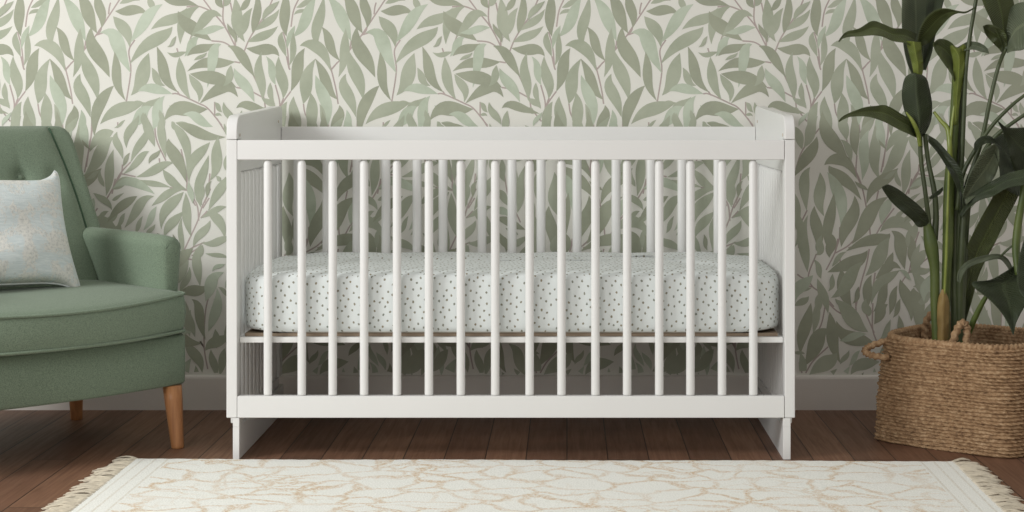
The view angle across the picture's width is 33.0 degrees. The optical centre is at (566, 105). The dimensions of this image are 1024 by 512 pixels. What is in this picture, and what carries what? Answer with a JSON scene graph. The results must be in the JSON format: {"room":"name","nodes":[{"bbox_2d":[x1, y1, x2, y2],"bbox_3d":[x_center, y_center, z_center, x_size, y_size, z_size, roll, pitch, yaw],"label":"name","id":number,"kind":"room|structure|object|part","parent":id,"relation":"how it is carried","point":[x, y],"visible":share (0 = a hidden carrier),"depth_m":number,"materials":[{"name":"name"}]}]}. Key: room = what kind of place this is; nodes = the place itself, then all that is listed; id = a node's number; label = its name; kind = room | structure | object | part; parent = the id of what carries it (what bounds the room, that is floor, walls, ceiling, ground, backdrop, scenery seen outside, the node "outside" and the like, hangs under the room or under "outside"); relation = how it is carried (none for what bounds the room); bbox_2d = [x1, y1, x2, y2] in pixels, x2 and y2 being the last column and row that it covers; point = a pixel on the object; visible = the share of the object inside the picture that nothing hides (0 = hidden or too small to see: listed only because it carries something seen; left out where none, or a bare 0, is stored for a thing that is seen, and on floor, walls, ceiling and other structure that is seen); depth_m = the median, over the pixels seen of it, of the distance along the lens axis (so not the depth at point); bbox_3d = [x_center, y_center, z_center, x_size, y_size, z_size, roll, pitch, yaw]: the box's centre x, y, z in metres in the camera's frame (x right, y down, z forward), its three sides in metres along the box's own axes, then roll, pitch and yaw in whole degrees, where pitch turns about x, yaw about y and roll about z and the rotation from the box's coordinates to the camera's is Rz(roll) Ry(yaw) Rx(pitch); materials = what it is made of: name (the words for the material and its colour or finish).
{"room":"children's room","nodes":[
{"label":"children's room","id":0,"kind":"room"},
{"bbox_2d":[0,0,1023,374],"bbox_3d":[-0.086,-0.439,4.949,6.173,2.600,0.102,0,0,0],"label":"wall","id":1,"kind":"structure","parent":0,"point":[145,93],"depth_m":4.90,"materials":[{"name":"paper"}]},
{"bbox_2d":[9,375,878,409],"bbox_3d":[0.000,0.812,4.893,6.000,0.098,0.014,0,0,0],"label":"baseboard","id":2,"kind":"structure","parent":1,"relation":"attached to","point":[199,392],"depth_m":4.89,"materials":[{"name":"paint"}]},
{"bbox_2d":[0,410,1023,511],"bbox_3d":[0.000,0.886,2.300,6.000,0.050,5.400,0,0,0],"label":"floor","id":3,"kind":"structure","parent":0,"point":[44,454],"depth_m":4.42,"materials":[{"name":"brown wood"}]},
{"bbox_2d":[0,126,185,448],"bbox_3d":[-1.435,0.458,4.320,0.776,0.806,0.773,0,0,-45],"label":"armchair","id":4,"kind":"object","parent":3,"relation":"on","point":[119,331],"visible":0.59,"depth_m":4.27,"materials":[{"name":"green fabric"}]},
{"bbox_2d":[0,170,79,286],"bbox_3d":[-1.448,0.314,4.246,0.500,0.326,0.186,0,0,-45],"label":"throw pillow","id":5,"kind":"object","parent":4,"relation":"on","point":[34,245],"visible":0.97,"depth_m":4.29,"materials":[{"name":"white fabric"}]},
{"bbox_3d":[-1.570,0.313,4.455,0.389,0.516,0.768,0,0,45],"label":"frame","id":6,"kind":"part","parent":4,"relation":"part of","materials":[{"name":"green fabric"}]},
{"bbox_3d":[-1.342,0.783,4.722,0.047,0.155,0.069,0,0,0],"label":"leg","id":7,"kind":"part","parent":4,"relation":"part of","materials":[{"name":"brown wood"}]},
{"bbox_2d":[0,280,185,356],"bbox_3d":[-1.360,0.514,4.245,0.750,0.122,0.561,0,0,-45],"label":"seat cushion","id":8,"kind":"object","parent":4,"relation":"on","point":[94,316],"depth_m":4.15,"materials":[{"name":"green fabric"}]},
{"bbox_3d":[-1.233,0.443,4.559,0.560,0.235,0.153,0,0,45],"label":"arm","id":9,"kind":"part","parent":4,"relation":"part of","materials":[{"name":"green fabric"}]},
{"bbox_3d":[-0.993,0.783,4.356,0.062,0.156,0.048,0,0,45],"label":"leg","id":10,"kind":"part","parent":4,"relation":"part of","materials":[{"name":"brown wood"}]},
{"bbox_2d":[226,106,794,459],"bbox_3d":[-0.137,0.431,4.534,1.384,0.860,0.669,0,0,0],"label":"crib","id":11,"kind":"object","parent":3,"relation":"on","point":[258,145],"visible":0.86,"depth_m":4.21,"materials":[{"name":"white paint"}]},
{"bbox_3d":[-0.816,0.421,4.224,0.026,0.676,0.048,0,0,0],"label":"panel","id":12,"kind":"part","parent":11,"relation":"part of","materials":[{"name":"white paint"}]},
{"bbox_3d":[-0.816,0.768,4.535,0.024,0.025,0.574,0,0,0],"label":"rail","id":13,"kind":"part","parent":11,"relation":"part of","materials":[{"name":"white paint"}]},
{"bbox_3d":[-0.816,0.460,4.846,0.026,0.598,0.045,0,0,0],"label":"post","id":14,"kind":"part","parent":11,"relation":"part of","materials":[{"name":"white paint"}]},
{"bbox_3d":[-0.137,0.107,4.210,1.332,0.048,0.023,0,0,0],"label":"rail","id":15,"kind":"part","parent":11,"relation":"part of","materials":[{"name":"white paint"}]},
{"bbox_3d":[-0.137,0.733,4.210,1.332,0.053,0.023,0,0,0],"label":"rail","id":16,"kind":"part","parent":11,"relation":"part of","materials":[{"name":"white paint"}]},
{"bbox_2d":[245,252,778,332],"bbox_3d":[-0.137,0.477,4.528,1.328,0.160,0.600,0,0,0],"label":"mattress","id":17,"kind":"object","parent":11,"relation":"on","point":[578,264],"visible":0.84,"depth_m":4.23,"materials":[{"name":"white fabric"}]},
{"bbox_3d":[-0.137,0.087,4.856,1.332,0.058,0.023,0,0,0],"label":"rail","id":18,"kind":"part","parent":11,"relation":"part of","materials":[{"name":"white paint"}]},
{"bbox_3d":[0.542,0.460,4.846,0.025,0.598,0.045,0,0,0],"label":"post","id":19,"kind":"part","parent":11,"relation":"part of","materials":[{"name":"white paint"}]},
{"bbox_3d":[0.542,0.768,4.535,0.023,0.025,0.574,0,0,0],"label":"rail","id":20,"kind":"part","parent":11,"relation":"part of","materials":[{"name":"white paint"}]},
{"bbox_3d":[0.542,0.421,4.224,0.025,0.676,0.048,0,0,0],"label":"panel","id":21,"kind":"part","parent":11,"relation":"part of","materials":[{"name":"white paint"}]},
{"bbox_2d":[41,456,1023,511],"bbox_3d":[-0.066,0.855,3.473,2.123,0.012,1.472,0,0,1],"label":"rug","id":22,"kind":"object","parent":3,"relation":"on","point":[130,483],"visible":1,"depth_m":3.88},
{"bbox_2d":[861,311,1023,458],"bbox_3d":[1.050,0.698,4.459,0.431,0.326,0.417,0,0,40],"label":"woven basket","id":23,"kind":"object","parent":3,"relation":"on","point":[966,397],"visible":0.96,"depth_m":4.30,"materials":[{"name":"brown wicker"}]},
{"bbox_3d":[0.795,0.627,4.444,0.074,0.052,0.059,0,0,9],"label":"handle","id":24,"kind":"part","parent":23,"relation":"part of","materials":[{"name":"brown wicker"}]},
{"bbox_2d":[838,0,1023,342],"bbox_3d":[0.950,0.233,4.389,0.555,1.234,0.419,0,0,0],"label":"potted plant","id":25,"kind":"object","parent":23,"relation":"in","point":[963,261],"visible":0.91,"depth_m":4.40,"materials":[{"name":"green plant"}]},
{"bbox_3d":[0.888,0.059,4.406,0.051,0.090,0.017,0,0,-31],"label":"stem","id":26,"kind":"part","parent":25,"relation":"part of","materials":[{"name":"green plant"}]},
{"bbox_3d":[0.917,0.196,4.423,0.037,0.254,0.018,0,0,21],"label":"stem","id":27,"kind":"part","parent":25,"relation":"part of","materials":[{"name":"green plant"}]},
{"bbox_3d":[0.935,0.208,4.435,0.041,0.274,0.020,0,0,33],"label":"stem","id":28,"kind":"part","parent":25,"relation":"part of","materials":[{"name":"green plant"}]},
{"bbox_3d":[0.937,0.501,4.420,0.050,0.402,0.036,0,0,0],"label":"stem","id":29,"kind":"part","parent":25,"relation":"part of","materials":[{"name":"green plant"}]},
{"bbox_3d":[0.960,0.089,4.413,0.053,0.151,0.021,0,0,27],"label":"stem","id":30,"kind":"part","parent":25,"relation":"part of","materials":[{"name":"green plant"}]},
{"bbox_3d":[0.977,0.239,4.400,0.037,0.510,0.011,0,0,-19],"label":"stem","id":31,"kind":"part","parent":25,"relation":"part of","materials":[{"name":"green plant"}]},
{"bbox_3d":[0.983,0.284,4.420,0.052,0.835,0.028,0,0,0],"label":"stem","id":32,"kind":"part","parent":25,"relation":"part of","materials":[{"name":"green plant"}]},
{"bbox_3d":[1.005,0.281,4.440,0.043,0.850,0.026,0,0,0],"label":"stem","id":33,"kind":"part","parent":25,"relation":"part of","materials":[{"name":"green plant"}]},
{"bbox_3d":[1.010,0.488,4.430,0.026,0.435,0.042,0,0,-12],"label":"stem","id":34,"kind":"part","parent":25,"relation":"part of","materials":[{"name":"green plant"}]},
{"bbox_3d":[1.015,0.202,4.414,0.078,1.007,0.030,0,0,40],"label":"stem","id":35,"kind":"part","parent":25,"relation":"part of","materials":[{"name":"green plant"}]},
{"bbox_3d":[1.028,0.581,4.370,0.020,0.247,0.129,0,0,-31],"label":"stem","id":36,"kind":"part","parent":25,"relation":"part of","materials":[{"name":"green plant"}]},
{"bbox_3d":[1.081,0.252,4.417,0.174,0.910,0.083,0,0,0],"label":"stem","id":37,"kind":"part","parent":25,"relation":"part of","materials":[{"name":"green plant"}]},
{"bbox_3d":[1.083,0.113,4.391,0.190,0.308,0.019,0,0,10],"label":"stem","id":38,"kind":"part","parent":25,"relation":"part of","materials":[{"name":"green plant"}]},
{"bbox_3d":[1.082,0.357,4.393,0.170,0.696,0.114,0,0,0],"label":"stem","id":39,"kind":"part","parent":25,"relation":"part of","materials":[{"name":"green plant"}]},
{"bbox_3d":[1.107,-0.123,4.390,0.009,0.046,0.030,0,0,-32],"label":"stem","id":40,"kind":"part","parent":25,"relation":"part of","materials":[{"name":"green plant"}]},
{"bbox_3d":[1.107,0.365,4.349,0.034,0.031,0.006,0,0,41],"label":"stem","id":41,"kind":"part","parent":25,"relation":"part of","materials":[{"name":"green plant"}]},
{"bbox_3d":[1.136,0.266,4.309,0.053,0.315,0.026,0,0,44],"label":"stem","id":42,"kind":"part","parent":25,"relation":"part of","materials":[{"name":"green plant"}]},
{"bbox_3d":[0.997,0.589,4.609,0.103,0.108,0.044,0,0,-1],"label":"handle","id":43,"kind":"part","parent":23,"relation":"part of","materials":[{"name":"brown wicker"}]},
{"bbox_3d":[0.988,0.589,4.347,0.068,0.106,0.030,0,0,-11],"label":"handle","id":44,"kind":"part","parent":23,"relation":"part of","materials":[{"name":"brown wicker"}]}
]}

